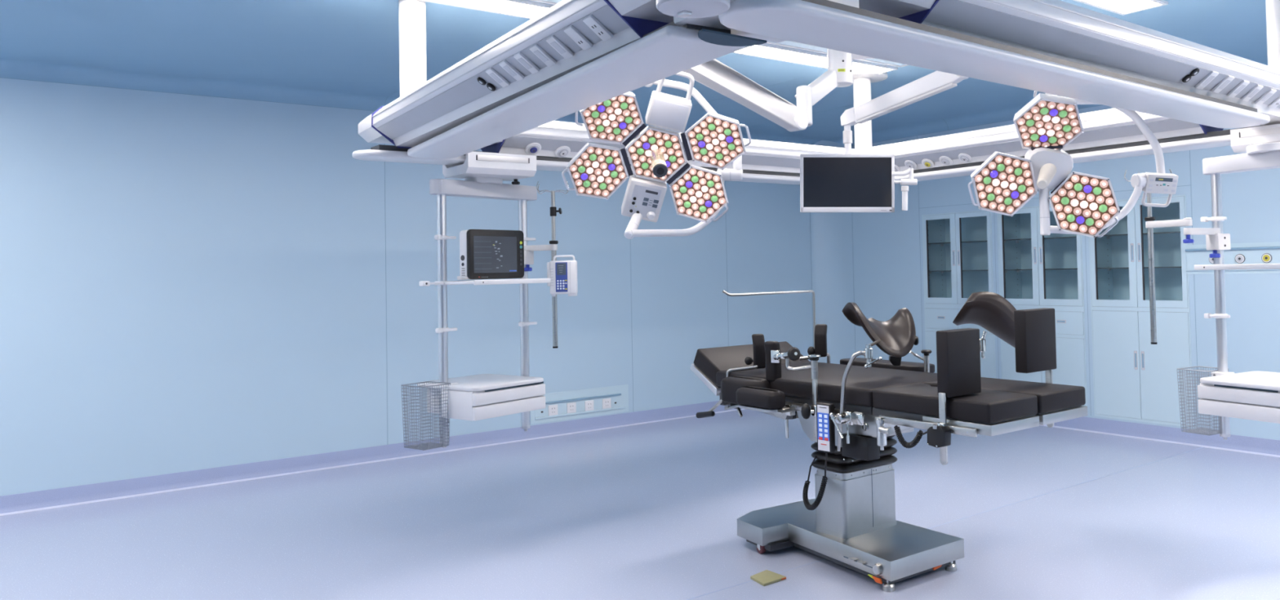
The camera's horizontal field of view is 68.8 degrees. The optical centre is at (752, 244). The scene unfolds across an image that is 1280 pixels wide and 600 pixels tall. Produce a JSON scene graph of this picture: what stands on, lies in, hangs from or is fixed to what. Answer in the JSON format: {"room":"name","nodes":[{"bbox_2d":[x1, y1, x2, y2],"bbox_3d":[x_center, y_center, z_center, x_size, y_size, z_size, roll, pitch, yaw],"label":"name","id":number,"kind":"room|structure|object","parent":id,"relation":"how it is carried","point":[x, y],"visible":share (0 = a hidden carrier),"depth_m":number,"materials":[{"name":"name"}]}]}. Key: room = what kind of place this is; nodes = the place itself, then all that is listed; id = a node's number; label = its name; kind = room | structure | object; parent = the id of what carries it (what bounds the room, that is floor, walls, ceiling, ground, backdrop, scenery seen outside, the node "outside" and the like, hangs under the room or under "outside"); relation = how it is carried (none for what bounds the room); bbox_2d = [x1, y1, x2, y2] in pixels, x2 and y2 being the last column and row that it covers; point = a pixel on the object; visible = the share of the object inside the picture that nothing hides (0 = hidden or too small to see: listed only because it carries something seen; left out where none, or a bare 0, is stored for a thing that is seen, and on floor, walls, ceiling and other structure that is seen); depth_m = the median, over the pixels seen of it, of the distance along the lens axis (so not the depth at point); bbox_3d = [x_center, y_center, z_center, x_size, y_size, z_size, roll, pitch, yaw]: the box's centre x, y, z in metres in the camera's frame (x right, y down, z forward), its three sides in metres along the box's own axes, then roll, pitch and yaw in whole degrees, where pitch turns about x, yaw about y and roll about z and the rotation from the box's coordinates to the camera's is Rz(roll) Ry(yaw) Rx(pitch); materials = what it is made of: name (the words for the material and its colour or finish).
{"room":"operating room","nodes":[
{"label":"operating room","id":0,"kind":"room"},
{"bbox_2d":[0,77,813,496],"bbox_3d":[-3.355,0.257,7.545,11.156,3.050,0.151,0,-2,-39],"label":"wall","id":1,"kind":"structure","parent":0,"point":[188,282],"depth_m":7.17,"materials":[{"name":"blue paint"}]},
{"bbox_2d":[0,400,744,515],"bbox_3d":[-3.252,1.714,7.372,10.699,0.121,0.167,0,-2,-39],"label":"baseboard","id":2,"kind":"structure","parent":1,"relation":"attached to","point":[26,502],"depth_m":7.25,"materials":[{"name":"plastic"}]},
{"bbox_2d":[0,57,822,145],"bbox_3d":[-3.306,-1.171,7.487,10.756,0.121,0.122,0,-2,-39],"label":"cove","id":3,"kind":"object","parent":1,"relation":"attached to","point":[9,68],"visible":0.45,"depth_m":6.87,"materials":[{"name":"blue"}]},
{"bbox_2d":[530,384,628,424],"bbox_3d":[-1.623,1.513,8.793,1.040,0.265,0.021,0,-2,-39],"label":"panel","id":4,"kind":"object","parent":1,"relation":"attached to","point":[573,404],"visible":0.99,"depth_m":8.80,"materials":[{"name":"blue paint"}]},
{"bbox_2d":[548,404,557,415],"bbox_3d":[-1.854,1.540,8.602,0.094,0.096,0.012,0,-2,-39],"label":"socket","id":5,"kind":"object","parent":4,"relation":"attached to","point":[553,408],"depth_m":8.60,"materials":[{"name":"white plastic"}]},
{"bbox_2d":[566,402,576,413],"bbox_3d":[-1.707,1.540,8.722,0.094,0.096,0.012,0,-2,-39],"label":"socket","id":6,"kind":"object","parent":4,"relation":"attached to","point":[571,406],"depth_m":8.72,"materials":[{"name":"white plastic"}]},
{"bbox_2d":[584,400,594,411],"bbox_3d":[-1.560,1.540,8.843,0.094,0.096,0.012,0,-2,-39],"label":"socket","id":7,"kind":"object","parent":4,"relation":"attached to","point":[588,404],"depth_m":8.84,"materials":[{"name":"white plastic"}]},
{"bbox_2d":[602,398,611,408],"bbox_3d":[-1.413,1.540,8.963,0.094,0.096,0.012,0,-2,-39],"label":"socket","id":8,"kind":"object","parent":4,"relation":"attached to","point":[606,402],"depth_m":8.96,"materials":[{"name":"white plastic"}]},
{"bbox_2d":[0,0,1267,139],"bbox_3d":[-0.085,-1.450,3.547,11.156,0.101,10.694,0,-2,-39],"label":"ceiling","id":9,"kind":"structure","parent":0,"point":[343,46],"depth_m":5.94,"materials":[{"name":"blue paint"}]},
{"bbox_2d":[418,0,553,18],"bbox_3d":[-1.688,-1.321,4.864,1.390,0.015,0.280,0,-2,-39],"label":"recessed light","id":10,"kind":"object","parent":9,"relation":"in","point":[526,9],"visible":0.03,"depth_m":5.12,"materials":[{"name":"white plastic"}]},
{"bbox_2d":[528,0,562,4],"bbox_3d":[-1.118,-1.329,5.016,0.150,0.014,0.100,0,-2,-39],"label":"ceiling vent","id":11,"kind":"object","parent":9,"relation":"in","point":[549,2],"depth_m":5.05,"materials":[{"name":"metal"}]},
{"bbox_2d":[731,43,827,68],"bbox_3d":[0.294,-1.319,6.454,0.910,0.015,0.325,0,-2,-39],"label":"recessed light","id":12,"kind":"object","parent":9,"relation":"in","point":[765,51],"depth_m":6.42,"materials":[{"name":"white plastic"}]},
{"bbox_2d":[766,40,827,54],"bbox_3d":[0.334,-1.328,6.180,0.584,0.014,0.136,0,-2,-39],"label":"ceiling vent","id":13,"kind":"object","parent":9,"relation":"in","point":[786,43],"depth_m":6.19,"materials":[{"name":"metal"}]},
{"bbox_2d":[352,0,1279,185],"bbox_3d":[0.490,-0.938,4.773,4.402,0.880,3.913,0,-2,-39],"label":"frame","id":14,"kind":"object","parent":9,"relation":"hanging from","point":[507,96],"visible":0.86,"depth_m":3.40,"materials":[{"name":"white metal"}]},
{"bbox_2d":[417,151,551,447],"bbox_3d":[-1.514,0.306,5.242,0.526,1.605,0.840,-2,-2,35],"label":"rack","id":15,"kind":"object","parent":14,"relation":"hanging from","point":[474,397],"visible":0.92,"depth_m":5.09,"materials":[{"name":"white metal"}]},
{"bbox_2d":[400,381,450,450],"bbox_3d":[-1.749,0.915,4.965,0.193,0.334,0.181,-2,-2,35],"label":"wire basket","id":16,"kind":"object","parent":15,"relation":"hanging from","point":[428,445],"visible":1,"depth_m":4.94,"materials":[{"name":"grey metal"}]},
{"bbox_2d":[417,373,543,391],"bbox_3d":[-1.526,0.773,5.198,0.524,0.022,0.506,-2,-2,35],"label":"tray","id":17,"kind":"object","parent":15,"relation":"on","point":[482,382],"depth_m":5.10,"materials":[{"name":"white metal"}]},
{"bbox_2d":[457,229,524,279],"bbox_3d":[-1.467,0.057,5.164,0.135,0.272,0.384,-2,-2,35],"label":"patient monitor","id":18,"kind":"object","parent":15,"relation":"on","point":[484,254],"visible":1,"depth_m":5.09,"materials":[{"name":"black plastic"}]},
{"bbox_2d":[434,278,551,284],"bbox_3d":[-1.417,0.210,5.234,0.347,0.026,0.655,-2,-2,35],"label":"shelf","id":19,"kind":"object","parent":15,"relation":"attached to","point":[442,281],"depth_m":5.05,"materials":[{"name":"white plastic"}]},
{"bbox_2d":[524,181,568,348],"bbox_3d":[-1.249,0.123,5.481,0.374,0.980,0.226,-1,-2,4],"label":"pole","id":20,"kind":"object","parent":15,"relation":"attached to","point":[529,251],"visible":0.77,"depth_m":5.47,"materials":[{"name":"metal"}]},
{"bbox_2d":[546,254,577,296],"bbox_3d":[-1.115,0.183,5.431,0.170,0.240,0.121,-1,-2,-7],"label":"pump","id":21,"kind":"object","parent":20,"relation":"attached to","point":[562,274],"visible":0.98,"depth_m":5.38,"materials":[{"name":"white plastic"}]},
{"bbox_2d":[485,67,510,87],"bbox_3d":[-0.959,-0.628,3.481,0.077,0.062,0.058,0,-2,-36],"label":"power socket","id":22,"kind":"object","parent":14,"relation":"attached to","point":[504,82],"depth_m":3.47,"materials":[{"name":"white plastic"}]},
{"bbox_2d":[498,59,524,80],"bbox_3d":[-0.876,-0.633,3.366,0.077,0.062,0.058,0,-2,-36],"label":"power socket","id":23,"kind":"object","parent":14,"relation":"attached to","point":[508,65],"depth_m":3.35,"materials":[{"name":"white plastic"}]},
{"bbox_2d":[513,52,539,74],"bbox_3d":[-0.794,-0.637,3.252,0.077,0.062,0.058,0,-2,-36],"label":"power socket","id":24,"kind":"object","parent":14,"relation":"attached to","point":[531,65],"depth_m":3.24,"materials":[{"name":"white plastic"}]},
{"bbox_2d":[524,142,541,155],"bbox_3d":[-1.258,-0.548,5.305,0.094,0.063,0.078,0,-2,-39],"label":"outlet","id":25,"kind":"object","parent":14,"relation":"attached to","point":[531,148],"depth_m":5.29,"materials":[{"name":"white plastic"}]},
{"bbox_2d":[528,44,556,66],"bbox_3d":[-0.711,-0.641,3.141,0.077,0.062,0.058,0,-2,-36],"label":"power socket","id":26,"kind":"object","parent":14,"relation":"attached to","point":[540,51],"depth_m":3.13,"materials":[{"name":"white plastic"}]},
{"bbox_2d":[545,35,573,59],"bbox_3d":[-0.631,-0.645,3.030,0.077,0.062,0.058,0,-2,-36],"label":"power socket","id":27,"kind":"object","parent":14,"relation":"attached to","point":[556,42],"depth_m":3.02,"materials":[{"name":"white plastic"}]},
{"bbox_2d":[554,146,570,157],"bbox_3d":[-1.115,-0.544,5.429,0.094,0.063,0.078,0,-2,-39],"label":"outlet","id":28,"kind":"object","parent":14,"relation":"attached to","point":[559,151],"depth_m":5.42,"materials":[{"name":"white plastic"}]},
{"bbox_2d":[563,25,593,50],"bbox_3d":[-0.549,-0.651,2.915,0.077,0.062,0.058,0,-2,-36],"label":"power socket","id":29,"kind":"object","parent":14,"relation":"attached to","point":[579,36],"depth_m":2.90,"materials":[{"name":"white plastic"}]},
{"bbox_2d":[582,14,613,41],"bbox_3d":[-0.468,-0.656,2.804,0.077,0.062,0.058,0,-2,-36],"label":"power socket","id":30,"kind":"object","parent":14,"relation":"attached to","point":[596,24],"depth_m":2.79,"materials":[{"name":"white plastic"}]},
{"bbox_2d":[894,164,899,171],"bbox_3d":[1.024,-0.552,6.712,0.078,0.063,0.094,0,-2,-39],"label":"outlet","id":31,"kind":"object","parent":14,"relation":"attached to","point":[896,166],"depth_m":6.68,"materials":[{"name":"white plastic"}]},
{"bbox_2d":[904,160,916,169],"bbox_3d":[1.123,-0.566,6.572,0.078,0.063,0.094,0,-2,-39],"label":"outlet","id":32,"kind":"object","parent":14,"relation":"attached to","point":[908,163],"depth_m":6.55,"materials":[{"name":"white plastic"}]},
{"bbox_2d":[921,158,934,168],"bbox_3d":[1.225,-0.566,6.460,0.078,0.063,0.094,0,-2,-39],"label":"outlet","id":33,"kind":"object","parent":14,"relation":"attached to","point":[926,162],"depth_m":6.44,"materials":[{"name":"white plastic"}]},
{"bbox_2d":[938,155,952,165],"bbox_3d":[1.323,-0.573,6.337,0.078,0.063,0.094,0,-2,-39],"label":"outlet","id":34,"kind":"object","parent":14,"relation":"attached to","point":[943,160],"depth_m":6.32,"materials":[{"name":"white plastic"}]},
{"bbox_2d":[958,153,972,163],"bbox_3d":[1.426,-0.579,6.209,0.078,0.063,0.094,0,-2,-39],"label":"outlet","id":35,"kind":"object","parent":14,"relation":"attached to","point":[962,157],"depth_m":6.20,"materials":[{"name":"white plastic"}]},
{"bbox_2d":[1195,70,1218,89],"bbox_3d":[1.882,-0.681,3.833,0.059,0.062,0.078,0,-2,-39],"label":"power socket","id":36,"kind":"object","parent":14,"relation":"attached to","point":[1207,77],"depth_m":3.82,"materials":[{"name":"white plastic"}]},
{"bbox_2d":[1211,75,1235,93],"bbox_3d":[1.998,-0.680,3.931,0.059,0.062,0.078,0,-2,-39],"label":"power socket","id":37,"kind":"object","parent":14,"relation":"attached to","point":[1217,87],"depth_m":3.92,"materials":[{"name":"white plastic"}]},
{"bbox_2d":[1194,124,1279,439],"bbox_3d":[2.651,0.199,4.605,0.774,1.605,0.730,0,-2,-31],"label":"rack","id":38,"kind":"object","parent":14,"relation":"hanging from","point":[1249,395],"visible":1,"depth_m":4.60,"materials":[{"name":"white metal"}]},
{"bbox_2d":[1124,168,1231,344],"bbox_3d":[2.224,0.059,4.828,0.509,0.922,0.263,-2,-2,20],"label":"pole","id":39,"kind":"object","parent":38,"relation":"attached to","point":[1215,240],"visible":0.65,"depth_m":4.83,"materials":[{"name":"metal"}]},
{"bbox_2d":[1177,365,1228,435],"bbox_3d":[2.392,0.825,4.902,0.193,0.334,0.181,0,-2,-31],"label":"wire basket","id":40,"kind":"object","parent":38,"relation":"hanging from","point":[1199,430],"visible":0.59,"depth_m":4.90,"materials":[{"name":"grey metal"}]},
{"bbox_2d":[1194,263,1279,270],"bbox_3d":[2.464,0.106,4.501,0.347,0.026,0.650,0,-2,-31],"label":"shelf","id":41,"kind":"object","parent":38,"relation":"attached to","point":[1215,266],"depth_m":4.42,"materials":[{"name":"white metal"}]},
{"bbox_2d":[1200,370,1279,391],"bbox_3d":[2.558,0.667,4.521,0.524,0.022,0.506,0,-2,-31],"label":"tray","id":42,"kind":"object","parent":38,"relation":"on","point":[1255,380],"depth_m":4.50,"materials":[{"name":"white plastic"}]},
{"bbox_2d":[1226,80,1249,97],"bbox_3d":[2.118,-0.678,4.036,0.059,0.062,0.078,0,-2,-39],"label":"power socket","id":43,"kind":"object","parent":14,"relation":"attached to","point":[1242,84],"depth_m":4.02,"materials":[{"name":"white plastic"}]},
{"bbox_2d":[1240,84,1263,101],"bbox_3d":[2.232,-0.677,4.134,0.059,0.062,0.078,0,-2,-39],"label":"power socket","id":44,"kind":"object","parent":14,"relation":"attached to","point":[1251,92],"depth_m":4.12,"materials":[{"name":"white plastic"}]},
{"bbox_2d":[1254,88,1276,105],"bbox_3d":[2.347,-0.675,4.234,0.059,0.062,0.078,0,-2,-39],"label":"power socket","id":45,"kind":"object","parent":14,"relation":"attached to","point":[1262,98],"depth_m":4.22,"materials":[{"name":"white plastic"}]},
{"bbox_2d":[1267,96,1279,109],"bbox_3d":[2.468,-0.673,4.339,0.059,0.062,0.078,0,-2,-39],"label":"power socket","id":46,"kind":"object","parent":14,"relation":"attached to","point":[1275,102],"depth_m":4.34,"materials":[{"name":"white plastic"}]},
{"bbox_2d":[561,48,1178,239],"bbox_3d":[0.645,-0.701,4.181,2.588,1.392,1.730,0,-2,-39],"label":"light","id":47,"kind":"object","parent":9,"relation":"attached to","point":[656,157],"depth_m":4.00,"materials":[{"name":"white plastic"}]},
{"bbox_2d":[800,71,968,212],"bbox_3d":[0.733,-0.676,4.896,0.978,0.997,0.339,-2,-2,33],"label":"monitor","id":48,"kind":"object","parent":47,"relation":"hanging from","point":[847,182],"visible":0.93,"depth_m":5.00,"materials":[{"name":"black plastic"}]},
{"bbox_2d":[852,59,897,73],"bbox_3d":[0.825,-1.319,6.873,0.513,0.015,0.301,0,-2,-39],"label":"recessed light","id":49,"kind":"object","parent":9,"relation":"in","point":[858,65],"depth_m":6.89,"materials":[{"name":"white plastic"}]},
{"bbox_2d":[858,58,907,66],"bbox_3d":[0.960,-1.327,6.712,0.440,0.014,0.103,0,-2,-39],"label":"ceiling vent","id":50,"kind":"object","parent":9,"relation":"in","point":[873,60],"depth_m":6.73,"materials":[{"name":"metal"}]},
{"bbox_2d":[1073,0,1168,15],"bbox_3d":[1.777,-1.391,5.018,1.390,0.015,0.280,0,-2,-39],"label":"recessed light","id":51,"kind":"object","parent":9,"relation":"in","point":[1122,7],"visible":1,"depth_m":5.36,"materials":[{"name":"white plastic"}]},
{"bbox_2d":[1084,0,1159,13],"bbox_3d":[1.777,-1.394,5.018,1.340,0.008,0.230,0,-2,-39],"label":"diffuser","id":52,"kind":"object","parent":51,"relation":"attached to","point":[1113,6],"depth_m":5.36,"materials":[{"name":"white plastic"}]},
{"bbox_2d":[0,408,1279,599],"bbox_3d":[-0.018,1.647,3.461,11.156,0.100,10.694,0,-2,-39],"label":"floor","id":53,"kind":"structure","parent":0,"point":[649,511],"depth_m":5.53,"materials":[{"name":"blue plastic"}]},
{"bbox_2d":[750,569,786,586],"bbox_3d":[0.063,1.618,4.492,0.146,0.012,0.151,0,-2,-39],"label":"card","id":54,"kind":"object","parent":53,"relation":"on","point":[766,577],"visible":1,"depth_m":4.48,"materials":[{"name":"yellow plastic"}]},
{"bbox_2d":[689,341,1088,591],"bbox_3d":[0.582,1.088,4.685,0.886,1.061,2.090,0,-2,-39],"label":"table","id":55,"kind":"object","parent":53,"relation":"on","point":[854,526],"visible":0.92,"depth_m":4.54,"materials":[{"name":"leather"}]},
{"bbox_2d":[726,333,765,377],"bbox_3d":[-0.036,0.661,4.973,0.219,0.357,0.104,-1,-2,7],"label":"support","id":56,"kind":"object","parent":55,"relation":"attached to","point":[759,356],"visible":0.96,"depth_m":4.93,"materials":[{"name":"black plastic"}]},
{"bbox_2d":[693,341,809,384],"bbox_3d":[0.005,0.685,5.376,0.675,0.192,0.264,0,-2,-39],"label":"cushion","id":57,"kind":"object","parent":55,"relation":"on","point":[708,362],"depth_m":5.23,"materials":[{"name":"black leather"}]},
{"bbox_2d":[720,376,799,417],"bbox_3d":[0.011,0.782,4.630,0.240,0.200,0.545,0,-2,-39],"label":"armrest","id":58,"kind":"object","parent":55,"relation":"attached to","point":[753,393],"visible":0.99,"depth_m":4.51,"materials":[{"name":"black leather"}]},
{"bbox_2d":[720,376,769,404],"bbox_3d":[-0.037,0.750,4.752,0.160,0.126,0.298,0,-2,-39],"label":"cushion","id":59,"kind":"object","parent":58,"relation":"on","point":[730,385],"depth_m":4.71,"materials":[{"name":"black leather"}]},
{"bbox_2d":[738,404,782,412],"bbox_3d":[0.038,0.790,4.495,0.098,0.018,0.290,0,-2,-39],"label":"tray","id":60,"kind":"object","parent":58,"relation":"on","point":[764,408],"depth_m":4.40,"materials":[{"name":"metal"}]},
{"bbox_2d":[736,386,785,408],"bbox_3d":[0.037,0.744,4.496,0.110,0.084,0.302,0,-2,-39],"label":"cushion","id":61,"kind":"object","parent":58,"relation":"on","point":[748,397],"depth_m":4.43,"materials":[{"name":"black leather"}]},
{"bbox_2d":[722,289,815,348],"bbox_3d":[0.111,0.578,5.294,0.684,0.654,0.036,0,-2,-39],"label":"bar","id":62,"kind":"object","parent":55,"relation":"attached to","point":[723,291],"visible":0.73,"depth_m":5.38,"materials":[{"name":"metal"}]},
{"bbox_2d":[764,341,820,439],"bbox_3d":[0.168,0.703,4.509,0.136,0.439,0.449,0,-2,-29],"label":"support","id":63,"kind":"object","parent":55,"relation":"attached to","point":[774,357],"visible":0.97,"depth_m":4.38,"materials":[{"name":"black plastic"}]},
{"bbox_2d":[800,324,830,363],"bbox_3d":[0.368,0.662,5.370,0.167,0.400,0.145,-2,-2,22],"label":"support","id":64,"kind":"object","parent":55,"relation":"attached to","point":[820,330],"visible":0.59,"depth_m":5.29,"materials":[{"name":"black plastic"}]},
{"bbox_2d":[802,402,835,510],"bbox_3d":[0.309,1.019,4.516,0.100,0.555,0.575,-1,-2,-8],"label":"remote control","id":65,"kind":"object","parent":55,"relation":"hanging from","point":[825,425],"visible":1,"depth_m":4.27,"materials":[{"name":"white plastic"}]},
{"bbox_2d":[716,361,937,407],"bbox_3d":[0.434,0.711,4.811,0.703,0.083,1.153,0,-2,-39],"label":"cushion","id":66,"kind":"object","parent":55,"relation":"on","point":[861,382],"depth_m":4.56,"materials":[{"name":"black leather"}]},
{"bbox_2d":[829,302,918,451],"bbox_3d":[0.544,0.615,4.454,0.359,0.666,0.721,-2,-2,30],"label":"leg support","id":67,"kind":"object","parent":55,"relation":"attached to","point":[895,336],"visible":1,"depth_m":4.52,"materials":[{"name":"grey plastic"}]},
{"bbox_2d":[840,357,934,373],"bbox_3d":[0.736,0.744,5.187,0.203,0.170,0.630,0,-2,-39],"label":"board","id":68,"kind":"object","parent":55,"relation":"attached to","point":[907,366],"visible":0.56,"depth_m":5.09,"materials":[{"name":"black leather"}]},
{"bbox_2d":[909,349,931,372],"bbox_3d":[0.882,0.693,4.835,0.115,0.285,0.055,-2,-2,25],"label":"post","id":69,"kind":"object","parent":55,"relation":"attached to","point":[926,362],"visible":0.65,"depth_m":4.81,"materials":[{"name":"metal"}]},
{"bbox_2d":[893,424,951,448],"bbox_3d":[0.699,0.798,3.861,0.059,0.120,0.286,0,-2,-39],"label":"clamp","id":70,"kind":"object","parent":55,"relation":"attached to","point":[940,436],"visible":1,"depth_m":3.79,"materials":[{"name":"black plastic"}]},
{"bbox_2d":[872,383,1037,423],"bbox_3d":[0.864,0.679,3.999,0.342,0.083,0.631,0,-2,-39],"label":"cushion","id":71,"kind":"object","parent":55,"relation":"on","point":[917,401],"depth_m":3.85,"materials":[{"name":"black leather"}]},
{"bbox_2d":[936,328,981,465],"bbox_3d":[0.857,0.629,3.860,0.239,0.545,0.062,0,-2,-39],"label":"pad","id":72,"kind":"object","parent":55,"relation":"attached to","point":[957,350],"visible":0.95,"depth_m":3.82,"materials":[{"name":"black leather"}]},
{"bbox_2d":[952,291,1016,358],"bbox_3d":[1.224,0.551,4.883,0.560,0.598,0.289,0,-2,-25],"label":"leg support","id":73,"kind":"object","parent":55,"relation":"attached to","point":[991,311],"visible":0.66,"depth_m":4.85,"materials":[{"name":"grey plastic"}]},
{"bbox_2d":[923,377,1085,413],"bbox_3d":[1.135,0.680,4.221,0.365,0.083,0.631,0,-2,-39],"label":"cushion","id":74,"kind":"object","parent":55,"relation":"on","point":[1051,398],"depth_m":4.03,"materials":[{"name":"black leather"}]},
{"bbox_2d":[1013,307,1056,427],"bbox_3d":[1.290,0.568,4.204,0.235,0.548,0.062,0,-2,-39],"label":"pad","id":75,"kind":"object","parent":55,"relation":"attached to","point":[1035,346],"visible":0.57,"depth_m":4.16,"materials":[{"name":"black leather"}]},
{"bbox_2d":[851,105,1279,439],"bbox_3d":[4.186,0.078,6.936,0.151,3.050,10.644,0,-2,-39],"label":"wall","id":76,"kind":"structure","parent":0,"point":[888,259],"depth_m":7.64,"materials":[{"name":"blue"}]},
{"bbox_2d":[809,140,855,364],"bbox_3d":[0.916,0.277,10.653,0.248,3.000,0.482,0,-2,-39],"label":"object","id":77,"kind":"structure","parent":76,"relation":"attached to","point":[831,233],"depth_m":10.71,"materials":[{"name":"blue paint"}]},
{"bbox_2d":[921,209,995,378],"bbox_3d":[2.224,0.625,9.505,0.379,1.905,0.878,0,-2,-39],"label":"tall cabinet","id":78,"kind":"object","parent":76,"relation":"attached to","point":[957,246],"visible":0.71,"depth_m":9.63,"materials":[{"name":"metal"}]},
{"bbox_2d":[928,240,987,245],"bbox_3d":[2.216,-0.012,9.528,0.320,0.029,0.854,0,-2,-39],"label":"shelf","id":79,"kind":"object","parent":78,"relation":"attached to","point":[930,242],"depth_m":9.65,"materials":[{"name":"glass"}]},
{"bbox_2d":[928,269,988,273],"bbox_3d":[2.222,0.278,9.520,0.320,0.029,0.854,0,-2,-39],"label":"shelf","id":80,"kind":"object","parent":78,"relation":"attached to","point":[931,271],"depth_m":9.65,"materials":[{"name":"grey metal"}]},
{"bbox_2d":[996,204,1087,406],"bbox_3d":[2.830,0.592,8.765,0.379,1.905,0.903,0,-2,-39],"label":"tall cabinet","id":81,"kind":"object","parent":76,"relation":"attached to","point":[1036,270],"visible":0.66,"depth_m":8.80,"materials":[{"name":"metal"}]},
{"bbox_2d":[1004,236,1076,243],"bbox_3d":[2.822,-0.046,8.787,0.320,0.029,0.880,0,-2,-39],"label":"shelf","id":82,"kind":"object","parent":81,"relation":"attached to","point":[1006,239],"depth_m":8.89,"materials":[{"name":"grey glass"}]},
{"bbox_2d":[1004,268,1077,272],"bbox_3d":[2.828,0.244,8.779,0.320,0.029,0.880,0,-2,-39],"label":"shelf","id":83,"kind":"object","parent":81,"relation":"attached to","point":[1006,270],"depth_m":8.89,"materials":[{"name":"grey metal"}]},
{"bbox_2d":[822,60,1267,146],"bbox_3d":[4.042,-1.345,6.916,0.122,0.121,10.294,0,-2,-39],"label":"cove","id":84,"kind":"object","parent":76,"relation":"attached to","point":[1006,113],"visible":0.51,"depth_m":9.46,"materials":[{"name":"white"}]},
{"bbox_2d":[1088,194,1193,427],"bbox_3d":[3.437,0.558,8.022,0.379,1.905,0.880,0,-2,-39],"label":"tall cabinet","id":85,"kind":"object","parent":76,"relation":"attached to","point":[1135,379],"visible":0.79,"depth_m":7.99,"materials":[{"name":"white metal"}]},
{"bbox_2d":[1096,231,1180,239],"bbox_3d":[3.429,-0.080,8.045,0.320,0.029,0.856,0,-2,-39],"label":"shelf","id":86,"kind":"object","parent":85,"relation":"attached to","point":[1109,235],"depth_m":8.15,"materials":[{"name":"glass"}]},
{"bbox_2d":[1097,266,1181,271],"bbox_3d":[3.435,0.210,8.037,0.320,0.029,0.856,0,-2,-39],"label":"shelf","id":87,"kind":"object","parent":85,"relation":"attached to","point":[1099,268],"depth_m":8.15,"materials":[{"name":"grey metal"}]},
{"bbox_2d":[1039,417,1279,457],"bbox_3d":[4.147,1.539,6.786,0.118,0.121,10.164,0,-2,-39],"label":"baseboard","id":88,"kind":"structure","parent":76,"relation":"attached to","point":[1251,445],"depth_m":7.67,"materials":[{"name":"plastic"}]},
{"bbox_2d":[1185,241,1279,274],"bbox_3d":[3.953,0.102,7.078,0.029,0.240,1.360,0,-2,-39],"label":"outlet panel","id":89,"kind":"object","parent":76,"relation":"attached to","point":[1250,252],"visible":0.79,"depth_m":7.25,"materials":[{"name":"blue paint"}]},
{"bbox_2d":[1208,257,1213,263],"bbox_3d":[3.688,0.119,7.404,0.013,0.074,0.074,0,-2,-39],"label":"outlet","id":90,"kind":"object","parent":89,"relation":"attached to","point":[1211,260],"depth_m":7.41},
{"bbox_2d":[1235,253,1244,263],"bbox_3d":[3.816,0.112,7.248,0.013,0.074,0.074,0,-2,-39],"label":"outlet","id":91,"kind":"object","parent":89,"relation":"attached to","point":[1239,258],"depth_m":7.24,"materials":[{"name":"white plastic"}]},
{"bbox_2d":[1261,253,1271,262],"bbox_3d":[3.941,0.105,7.095,0.013,0.074,0.074,0,-2,-39],"label":"outlet","id":92,"kind":"object","parent":89,"relation":"attached to","point":[1265,257],"depth_m":7.09,"materials":[{"name":"yellow plastic"}]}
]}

